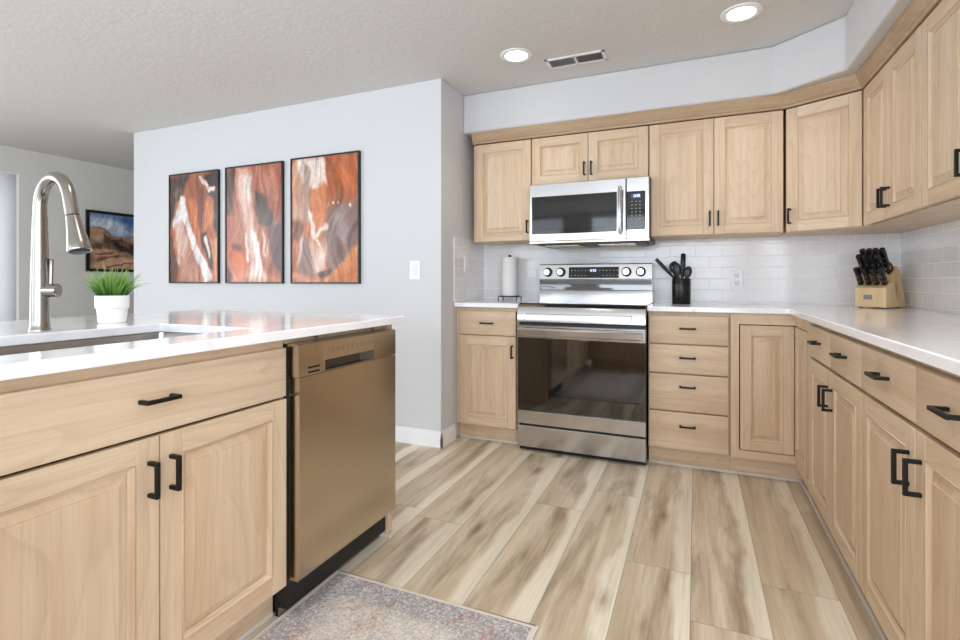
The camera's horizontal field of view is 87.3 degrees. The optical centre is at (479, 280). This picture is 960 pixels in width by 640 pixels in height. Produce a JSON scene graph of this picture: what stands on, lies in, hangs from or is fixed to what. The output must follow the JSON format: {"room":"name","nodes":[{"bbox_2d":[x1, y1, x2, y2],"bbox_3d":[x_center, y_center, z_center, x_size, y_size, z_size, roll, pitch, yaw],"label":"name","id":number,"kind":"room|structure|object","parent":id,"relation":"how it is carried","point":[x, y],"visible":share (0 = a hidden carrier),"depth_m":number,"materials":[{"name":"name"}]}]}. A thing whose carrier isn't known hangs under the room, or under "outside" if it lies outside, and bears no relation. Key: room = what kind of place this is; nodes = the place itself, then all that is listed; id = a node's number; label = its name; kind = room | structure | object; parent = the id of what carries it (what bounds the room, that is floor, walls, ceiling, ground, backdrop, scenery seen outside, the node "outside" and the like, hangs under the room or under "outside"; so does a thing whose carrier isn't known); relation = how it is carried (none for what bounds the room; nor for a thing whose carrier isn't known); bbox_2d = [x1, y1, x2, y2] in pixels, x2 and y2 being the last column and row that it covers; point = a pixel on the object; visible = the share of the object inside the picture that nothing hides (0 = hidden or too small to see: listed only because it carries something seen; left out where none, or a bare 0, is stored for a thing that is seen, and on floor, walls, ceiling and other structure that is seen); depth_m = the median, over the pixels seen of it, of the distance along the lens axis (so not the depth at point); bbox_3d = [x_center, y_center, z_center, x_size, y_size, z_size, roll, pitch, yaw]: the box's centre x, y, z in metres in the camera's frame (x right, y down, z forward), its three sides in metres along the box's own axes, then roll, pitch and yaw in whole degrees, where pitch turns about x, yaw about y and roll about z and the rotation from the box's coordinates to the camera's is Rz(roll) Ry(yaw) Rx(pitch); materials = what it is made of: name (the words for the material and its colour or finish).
{"room":"kitchen","nodes":[
{"label":"kitchen","id":0,"kind":"room"},
{"bbox_2d":[0,173,15,320],"bbox_3d":[-5.907,-0.112,5.636,0.100,2.345,6.700,0,0,23],"label":"wall","id":1,"kind":"structure","parent":0,"point":[7,181],"depth_m":6.04,"materials":[{"name":"white paint"}]},
{"bbox_2d":[0,145,133,319],"bbox_3d":[-5.070,-0.112,3.590,0.050,2.345,9.800,0,0,23],"label":"wall","id":2,"kind":"structure","parent":0,"point":[99,187],"depth_m":5.23,"materials":[{"name":"white paint"}]},
{"bbox_2d":[85,209,133,271],"bbox_3d":[-4.089,-0.432,5.781,0.022,0.670,0.790,0,0,23],"label":"print","id":3,"kind":"object","parent":2,"relation":"attached to","point":[110,235],"visible":0.61,"depth_m":5.63,"materials":[{"name":"multicoloured paper"}]},
{"bbox_2d":[94,295,129,323],"bbox_3d":[-1.276,0.099,1.744,0.100,0.095,0.100,0,0,23],"label":"pot","id":4,"kind":"object","parent":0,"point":[110,309],"depth_m":1.71,"materials":[{"name":"white ceramic"}]},
{"bbox_2d":[134,78,476,436],"bbox_3d":[-0.968,-0.112,5.330,3.014,2.345,3.367,0,0,23],"label":"wall","id":5,"kind":"structure","parent":0,"point":[417,157],"depth_m":3.41,"materials":[{"name":"white paint"}]},
{"bbox_2d":[169,169,219,282],"bbox_3d":[-2.313,-0.425,4.062,0.572,0.896,0.022,0,0,23],"label":"framed print","id":6,"kind":"object","parent":5,"relation":"attached to","point":[194,197],"visible":1,"depth_m":4.05,"materials":[{"name":"paper"}]},
{"bbox_2d":[225,161,283,283],"bbox_3d":[-1.712,-0.427,3.805,0.584,0.900,0.022,0,0,23],"label":"framed print","id":7,"kind":"object","parent":5,"relation":"attached to","point":[254,193],"visible":1,"depth_m":3.79,"materials":[{"name":"paper"}]},
{"bbox_2d":[290,150,360,283],"bbox_3d":[-1.095,-0.430,3.540,0.606,0.906,0.022,0,0,23],"label":"framed print","id":8,"kind":"object","parent":5,"relation":"attached to","point":[325,190],"visible":1,"depth_m":3.53,"materials":[{"name":"paper"}]},
{"bbox_2d":[410,261,420,278],"bbox_3d":[-0.422,-0.068,3.260,0.080,0.120,0.008,0,0,23],"label":"light switch","id":9,"kind":"object","parent":5,"relation":"attached to","point":[415,266],"visible":1,"depth_m":3.25,"materials":[{"name":"white plastic"}]},
{"bbox_2d":[395,426,442,447],"bbox_3d":[-1.629,1.010,3.774,3.030,0.102,0.014,0,0,23],"label":"baseboard","id":10,"kind":"structure","parent":5,"relation":"attached to","point":[422,437],"depth_m":3.24,"materials":[{"name":"white paint"}]},
{"bbox_2d":[440,424,455,447],"bbox_3d":[-0.206,1.010,3.265,0.014,0.102,0.201,0,0,23],"label":"baseboard","id":11,"kind":"structure","parent":5,"relation":"attached to","point":[449,434],"depth_m":3.26,"materials":[{"name":"white paint"}]},
{"bbox_2d":[464,255,468,272],"bbox_3d":[-0.093,-0.116,3.517,0.008,0.120,0.072,0,0,23],"label":"light switch","id":12,"kind":"object","parent":5,"relation":"attached to","point":[466,258],"visible":1,"depth_m":3.50,"materials":[{"name":"white plastic"}]},
{"bbox_2d":[454,237,483,301],"bbox_3d":[-0.072,-0.071,3.585,0.008,0.436,0.508,0,0,23],"label":"backsplash","id":13,"kind":"structure","parent":5,"relation":"attached to","point":[469,286],"depth_m":3.57,"materials":[{"name":"white tile"}]},
{"bbox_2d":[460,434,517,444],"bbox_3d":[0.065,1.052,3.329,0.435,0.018,0.014,0,0,23],"label":"trim","id":14,"kind":"structure","parent":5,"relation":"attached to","point":[461,435],"depth_m":3.32,"materials":[{"name":"beige wood"}]},
{"bbox_2d":[0,0,854,174],"bbox_3d":[-2.467,-1.335,2.517,8.880,0.100,10.120,0,0,23],"label":"ceiling","id":15,"kind":"structure","parent":0,"point":[79,78],"depth_m":2.75,"materials":[{"name":"white paint"}]},
{"bbox_2d":[500,48,531,62],"bbox_3d":[0.207,-1.280,2.866,0.184,0.008,0.184,0,0,23],"label":"recessed light","id":16,"kind":"object","parent":15,"relation":"in","point":[512,55],"visible":1,"depth_m":2.86,"materials":[{"name":"white paint"}]},
{"bbox_2d":[544,49,607,69],"bbox_3d":[0.557,-1.280,2.922,0.344,0.009,0.132,0,0,23],"label":"ceiling vent","id":17,"kind":"object","parent":15,"relation":"in","point":[600,55],"visible":1,"depth_m":2.92,"materials":[{"name":"white metal"}]},
{"bbox_2d":[720,2,762,22],"bbox_3d":[1.252,-1.280,2.411,0.184,0.008,0.184,0,0,23],"label":"recessed light","id":18,"kind":"object","parent":15,"relation":"in","point":[742,12],"visible":1,"depth_m":2.40,"materials":[{"name":"white paint"}]},
{"bbox_2d":[245,435,887,639],"bbox_3d":[-2.338,1.060,2.397,9.348,0.001,13.147,0,0,23],"label":"floor","id":19,"kind":"structure","parent":0,"point":[571,547],"depth_m":1.98,"materials":[{"name":"brown wood"}]},
{"bbox_2d":[0,332,285,639],"bbox_3d":[-1.017,0.619,1.302,0.634,0.884,0.810,0,0,23],"label":"base cabinet","id":20,"kind":"object","parent":19,"relation":"on","point":[145,499],"visible":1,"depth_m":1.16,"materials":[{"name":"brown wood"}]},
{"bbox_2d":[236,612,272,639],"bbox_3d":[-0.892,1.052,1.036,0.014,0.018,1.200,0,0,23],"label":"trim","id":21,"kind":"structure","parent":19,"relation":"on","point":[269,616],"depth_m":1.52,"materials":[{"name":"beige wood"}]},
{"bbox_2d":[273,329,395,616],"bbox_3d":[-0.728,0.629,1.923,0.597,0.862,0.550,0,0,23],"label":"dishwasher","id":22,"kind":"object","parent":19,"relation":"on","point":[340,396],"visible":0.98,"depth_m":1.72,"materials":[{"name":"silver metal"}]},
{"bbox_2d":[283,325,391,533],"bbox_3d":[-0.757,0.619,1.951,0.600,0.884,0.577,0,0,23],"label":"island end panel","id":23,"kind":"object","parent":19,"relation":"on","point":[388,518],"visible":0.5,"depth_m":1.90,"materials":[{"name":"brown wood"}]},
{"bbox_2d":[380,529,396,538],"bbox_3d":[-0.386,1.052,2.096,0.062,0.018,0.052,0,0,23],"label":"trim","id":24,"kind":"structure","parent":19,"relation":"on","point":[391,534],"depth_m":2.07,"materials":[{"name":"beige wood"}]},
{"bbox_2d":[251,570,537,639],"bbox_3d":[-0.461,1.055,1.002,0.758,0.010,1.475,0,0,23],"label":"area rug","id":25,"kind":"object","parent":19,"relation":"on","point":[345,606],"visible":1,"depth_m":1.56,"materials":[{"name":"beige carpet"}]},
{"bbox_2d":[457,307,519,441],"bbox_3d":[0.126,0.619,3.490,0.443,0.884,0.522,0,0,23],"label":"base cabinet","id":26,"kind":"object","parent":19,"relation":"on","point":[487,338],"visible":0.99,"depth_m":3.28,"materials":[{"name":"brown wood"}]},
{"bbox_2d":[454,300,529,307],"bbox_3d":[0.134,0.161,3.488,0.446,0.028,0.507,0,0,23],"label":"countertop","id":27,"kind":"structure","parent":26,"relation":"on","point":[479,303],"depth_m":3.30,"materials":[{"name":"white stone"}]},
{"bbox_2d":[498,255,521,300],"bbox_3d":[0.214,-0.019,3.608,0.157,0.331,0.156,0,0,23],"label":"paper towel holder","id":28,"kind":"object","parent":27,"relation":"on","point":[509,264],"visible":1,"depth_m":3.56,"materials":[{"name":"white paper"}]},
{"bbox_2d":[517,263,652,464],"bbox_3d":[0.678,0.473,3.203,0.764,1.174,0.578,0,0,23],"label":"stove","id":29,"kind":"object","parent":19,"relation":"on","point":[583,345],"visible":1,"depth_m":3.01,"materials":[{"name":"silver metal"}]},
{"bbox_2d":[520,311,648,459],"bbox_3d":[0.691,0.598,3.235,0.762,0.865,0.470,0,0,23],"label":"oven","id":30,"kind":"object","parent":29,"relation":"in","point":[521,323],"depth_m":2.97,"materials":[{"name":"silver metal"}]},
{"bbox_2d":[648,311,729,469],"bbox_3d":[1.248,0.619,3.009,0.424,0.884,0.522,0,0,23],"label":"base cabinet","id":31,"kind":"object","parent":19,"relation":"on","point":[689,352],"visible":1,"depth_m":2.80,"materials":[{"name":"brown wood"}]},
{"bbox_2d":[647,303,959,375],"bbox_3d":[1.246,0.161,1.893,1.306,0.028,2.562,0,0,23],"label":"countertop","id":32,"kind":"structure","parent":31,"relation":"on","point":[932,338],"depth_m":1.71,"materials":[{"name":"white stone"}]},
{"bbox_2d":[672,278,690,303],"bbox_3d":[1.265,0.067,3.162,0.110,0.160,0.110,0,0,23],"label":"utensil crock","id":33,"kind":"object","parent":32,"relation":"on","point":[681,287],"visible":0.98,"depth_m":3.12,"materials":[{"name":"black metal"}]},
{"bbox_2d":[655,258,674,277],"bbox_3d":[1.210,-0.032,3.177,0.197,0.219,0.031,0,0,23],"label":"spatula","id":34,"kind":"object","parent":33,"relation":"in","point":[657,260],"visible":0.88,"depth_m":3.19,"materials":[{"name":"black plastic"}]},
{"bbox_2d":[669,262,676,277],"bbox_3d":[1.237,0.009,3.195,0.068,0.249,0.025,0,0,23],"label":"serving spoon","id":35,"kind":"object","parent":33,"relation":"in","point":[672,263],"visible":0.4,"depth_m":3.19,"materials":[{"name":"black plastic"}]},
{"bbox_2d":[673,263,680,277],"bbox_3d":[1.233,0.010,3.142,0.052,0.245,0.016,0,0,23],"label":"ladle","id":36,"kind":"object","parent":33,"relation":"in","point":[676,267],"visible":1,"depth_m":3.14,"materials":[{"name":"black plastic"}]},
{"bbox_2d":[680,253,685,277],"bbox_3d":[1.285,-0.020,3.184,0.032,0.305,0.025,0,0,23],"label":"serving spoon","id":37,"kind":"object","parent":33,"relation":"in","point":[683,255],"visible":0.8,"depth_m":3.18,"materials":[{"name":"black plastic"}]},
{"bbox_2d":[684,266,691,277],"bbox_3d":[1.286,0.022,3.133,0.064,0.223,0.017,0,0,23],"label":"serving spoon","id":38,"kind":"object","parent":33,"relation":"in","point":[688,270],"visible":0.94,"depth_m":3.12,"materials":[{"name":"black plastic"}]},
{"bbox_2d":[855,266,905,308],"bbox_3d":[2.165,0.036,2.719,0.225,0.221,0.144,0,0,-29],"label":"knife block","id":39,"kind":"object","parent":32,"relation":"on","point":[890,295],"visible":0.88,"depth_m":2.66,"materials":[{"name":"brown wood"}]},
{"bbox_2d":[853,267,863,284],"bbox_3d":[2.043,-0.023,2.713,0.078,0.100,0.022,0,0,-29],"label":"kitchen knife","id":40,"kind":"object","parent":39,"relation":"on","point":[860,281],"visible":1,"depth_m":2.71,"materials":[{"name":"black plastic"}]},
{"bbox_2d":[855,254,864,273],"bbox_3d":[2.076,-0.089,2.739,0.084,0.110,0.022,0,0,-29],"label":"kitchen knife","id":41,"kind":"object","parent":39,"relation":"in","point":[858,256],"visible":0.68,"depth_m":2.73,"materials":[{"name":"black plastic"}]},
{"bbox_2d":[859,248,866,254],"bbox_3d":[2.104,-0.120,2.749,0.084,0.110,0.022,0,0,-29],"label":"kitchen knife","id":42,"kind":"object","parent":39,"relation":"in","point":[862,251],"visible":0.28,"depth_m":2.73,"materials":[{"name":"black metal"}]},
{"bbox_2d":[861,254,870,273],"bbox_3d":[2.090,-0.089,2.714,0.084,0.110,0.022,0,0,-29],"label":"kitchen knife","id":43,"kind":"object","parent":39,"relation":"in","point":[864,256],"visible":0.67,"depth_m":2.70,"materials":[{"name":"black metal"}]},
{"bbox_2d":[861,267,871,285],"bbox_3d":[2.061,-0.023,2.682,0.078,0.100,0.022,0,0,-29],"label":"kitchen knife","id":44,"kind":"object","parent":39,"relation":"on","point":[864,270],"visible":1,"depth_m":2.67,"materials":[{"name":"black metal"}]},
{"bbox_2d":[865,248,872,253],"bbox_3d":[2.119,-0.120,2.723,0.084,0.110,0.022,0,0,-29],"label":"kitchen knife","id":45,"kind":"object","parent":39,"relation":"in","point":[868,250],"visible":0.31,"depth_m":2.70,"materials":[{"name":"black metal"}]},
{"bbox_2d":[867,253,877,272],"bbox_3d":[2.103,-0.089,2.689,0.084,0.110,0.022,0,0,-29],"label":"kitchen knife","id":46,"kind":"object","parent":39,"relation":"in","point":[872,261],"visible":0.64,"depth_m":2.68,"materials":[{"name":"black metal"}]},
{"bbox_2d":[869,267,879,285],"bbox_3d":[2.078,-0.023,2.650,0.078,0.100,0.022,0,0,-29],"label":"kitchen knife","id":47,"kind":"object","parent":39,"relation":"on","point":[872,270],"visible":1,"depth_m":2.64,"materials":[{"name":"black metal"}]},
{"bbox_2d":[872,248,878,253],"bbox_3d":[2.133,-0.120,2.697,0.084,0.110,0.022,0,0,-29],"label":"kitchen knife","id":48,"kind":"object","parent":39,"relation":"in","point":[874,250],"visible":0.32,"depth_m":2.68,"materials":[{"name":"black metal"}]},
{"bbox_2d":[873,253,884,268],"bbox_3d":[2.117,-0.089,2.665,0.084,0.110,0.022,0,0,-29],"label":"kitchen knife","id":49,"kind":"object","parent":39,"relation":"in","point":[877,256],"visible":0.62,"depth_m":2.65,"materials":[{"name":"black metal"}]},
{"bbox_2d":[877,266,887,285],"bbox_3d":[2.095,-0.023,2.619,0.078,0.100,0.022,0,0,-29],"label":"kitchen knife","id":50,"kind":"object","parent":39,"relation":"on","point":[880,269],"visible":1,"depth_m":2.61,"materials":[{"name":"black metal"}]},
{"bbox_2d":[879,247,889,267],"bbox_3d":[2.148,-0.120,2.671,0.084,0.110,0.022,0,0,-29],"label":"kitchen knife","id":51,"kind":"object","parent":39,"relation":"in","point":[882,250],"visible":0.83,"depth_m":2.66,"materials":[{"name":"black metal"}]},
{"bbox_2d":[881,262,892,273],"bbox_3d":[2.139,-0.065,2.638,0.043,0.065,0.052,0,0,-29],"label":"scissors","id":52,"kind":"object","parent":39,"relation":"in","point":[887,270],"visible":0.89,"depth_m":2.63,"materials":[{"name":"black plastic"}]},
{"bbox_2d":[649,459,887,639],"bbox_3d":[0.908,1.052,1.782,0.767,0.018,2.192,0,0,23],"label":"trim","id":53,"kind":"structure","parent":19,"relation":"on","point":[871,614],"depth_m":2.22,"materials":[{"name":"beige wood"}]},
{"bbox_2d":[730,313,820,513],"bbox_3d":[1.783,0.619,2.592,0.887,0.884,0.865,0,0,23],"label":"base cabinet","id":54,"kind":"object","parent":19,"relation":"on","point":[769,353],"visible":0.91,"depth_m":2.65,"materials":[{"name":"brown wood"}]},
{"bbox_2d":[807,324,871,587],"bbox_3d":[1.576,0.619,1.790,0.619,0.884,0.771,0,0,23],"label":"base cabinet","id":55,"kind":"object","parent":19,"relation":"on","point":[835,369],"visible":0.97,"depth_m":1.80,"materials":[{"name":"brown wood"}]},
{"bbox_2d":[861,344,959,639],"bbox_3d":[1.260,0.619,1.056,0.619,0.884,0.828,0,0,23],"label":"base cabinet","id":56,"kind":"object","parent":19,"relation":"on","point":[910,408],"visible":1,"depth_m":1.19,"materials":[{"name":"brown wood"}]},
{"bbox_3d":[-1.112,0.619,0.071,1.380,0.884,0.614,0,0,23],"label":"base cabinet","id":57,"kind":"object","parent":19,"relation":"on","visible":0},
{"bbox_2d":[0,309,404,380],"bbox_3d":[-0.998,0.161,1.010,1.970,0.028,2.510,0,0,23],"label":"countertop","id":58,"kind":"structure","parent":57,"relation":"on","point":[213,329],"depth_m":1.49,"materials":[{"name":"white stone"}]},
{"bbox_2d":[28,172,92,330],"bbox_3d":[-1.204,-0.084,1.449,0.248,0.461,0.073,0,0,23],"label":"kitchen faucet","id":59,"kind":"object","parent":58,"relation":"on","point":[42,287],"visible":1,"depth_m":1.46,"materials":[{"name":"silver metal"}]},
{"bbox_2d":[0,332,195,355],"bbox_3d":[-1.029,0.288,1.304,0.450,0.224,0.730,0,0,23],"label":"sink","id":60,"kind":"object","parent":58,"relation":"in","point":[9,350],"visible":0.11,"depth_m":1.50,"materials":[{"name":"silver metal"}]},
{"bbox_2d":[72,264,146,323],"bbox_3d":[-1.278,0.045,1.742,0.198,0.203,0.190,0,0,-22],"label":"potted grass","id":61,"kind":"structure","parent":58,"relation":"on","point":[111,298],"depth_m":1.71,"materials":[{"name":"white ceramic"}]},
{"bbox_2d":[464,0,911,139],"bbox_3d":[0.736,-1.151,2.252,2.544,0.267,2.320,0,0,23],"label":"wall","id":62,"kind":"structure","parent":0,"point":[838,48],"depth_m":2.89,"materials":[{"name":"white paint"}]},
{"bbox_2d":[471,0,941,145],"bbox_3d":[1.130,-0.978,2.611,1.193,0.076,2.737,0,0,-30],"label":"crown molding","id":63,"kind":"structure","parent":62,"relation":"attached to","point":[915,14],"depth_m":2.81,"materials":[{"name":"brown wood"}]},
{"bbox_3d":[1.213,-0.112,3.364,2.544,2.345,0.100,0,0,23],"label":"wall","id":64,"kind":"structure","parent":0,"visible":0},
{"bbox_2d":[474,139,531,244],"bbox_3d":[0.199,-0.602,3.541,0.427,0.674,0.354,0,0,23],"label":"upper cabinet","id":65,"kind":"object","parent":64,"relation":"attached to","point":[502,171],"visible":0.96,"depth_m":3.41,"materials":[{"name":"brown wood"}]},
{"bbox_2d":[532,126,648,184],"bbox_3d":[0.736,-0.781,3.311,0.737,0.314,0.354,0,0,23],"label":"upper cabinet","id":66,"kind":"object","parent":64,"relation":"attached to","point":[618,153],"visible":0.84,"depth_m":3.17,"materials":[{"name":"brown wood"}]},
{"bbox_2d":[530,176,654,248],"bbox_3d":[0.727,-0.417,3.255,0.739,0.392,0.462,0,0,23],"label":"microwave oven","id":67,"kind":"object","parent":66,"relation":"attached to","point":[607,212],"visible":1,"depth_m":3.09,"materials":[{"name":"silver metal"}]},
{"bbox_2d":[484,233,899,305],"bbox_3d":[1.195,-0.069,3.313,2.536,0.431,0.008,0,0,23],"label":"backsplash","id":68,"kind":"structure","parent":64,"relation":"attached to","point":[791,270],"depth_m":3.13,"materials":[{"name":"white tile"}]},
{"bbox_2d":[649,110,782,239],"bbox_3d":[1.401,-0.602,3.026,0.704,0.674,0.354,0,0,23],"label":"upper cabinet","id":69,"kind":"object","parent":64,"relation":"attached to","point":[722,177],"visible":0.98,"depth_m":2.89,"materials":[{"name":"brown wood"}]},
{"bbox_2d":[730,271,742,287],"bbox_3d":[1.598,-0.006,3.132,0.070,0.108,0.007,0,0,23],"label":"wall outlet","id":70,"kind":"object","parent":64,"relation":"attached to","point":[736,277],"visible":1,"depth_m":3.13,"materials":[{"name":"white plastic"}]},
{"bbox_2d":[733,273,739,277],"bbox_3d":[1.597,-0.030,3.130,0.034,0.032,0.002,0,0,23],"label":"receptacle","id":71,"kind":"object","parent":70,"relation":"attached to","point":[735,275],"depth_m":3.13,"materials":[{"name":"white plastic"}]},
{"bbox_2d":[733,281,739,285],"bbox_3d":[1.597,0.018,3.130,0.034,0.032,0.002,0,0,23],"label":"receptacle","id":72,"kind":"object","parent":70,"relation":"attached to","point":[735,283],"depth_m":3.13,"materials":[{"name":"white plastic"}]},
{"bbox_2d":[776,90,937,236],"bbox_3d":[1.975,-0.602,2.701,0.600,0.674,0.499,0,0,23],"label":"upper cabinet","id":73,"kind":"object","parent":64,"relation":"attached to","point":[823,141],"visible":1,"depth_m":2.61,"materials":[{"name":"brown wood"}]},
{"bbox_3d":[1.024,-0.112,-0.428,0.100,2.345,7.220,0,0,23],"label":"wall","id":74,"kind":"structure","parent":0,"visible":0},
{"bbox_2d":[864,25,959,225],"bbox_3d":[1.864,-0.602,2.099,0.329,0.674,0.688,0,0,23],"label":"upper cabinet","id":75,"kind":"object","parent":74,"relation":"attached to","point":[893,98],"visible":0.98,"depth_m":2.09,"materials":[{"name":"brown wood"}]},
{"bbox_2d":[900,219,959,313],"bbox_3d":[1.840,-0.069,1.611,0.008,0.431,2.612,0,0,23],"label":"backsplash","id":76,"kind":"structure","parent":74,"relation":"attached to","point":[929,256],"depth_m":2.43,"materials":[{"name":"white tile"}]},
{"bbox_2d":[922,0,959,206],"bbox_3d":[1.582,-0.602,1.441,0.329,0.674,0.740,0,0,23],"label":"upper cabinet","id":77,"kind":"object","parent":74,"relation":"attached to","point":[941,28],"visible":1,"depth_m":1.69,"materials":[{"name":"brown wood"}]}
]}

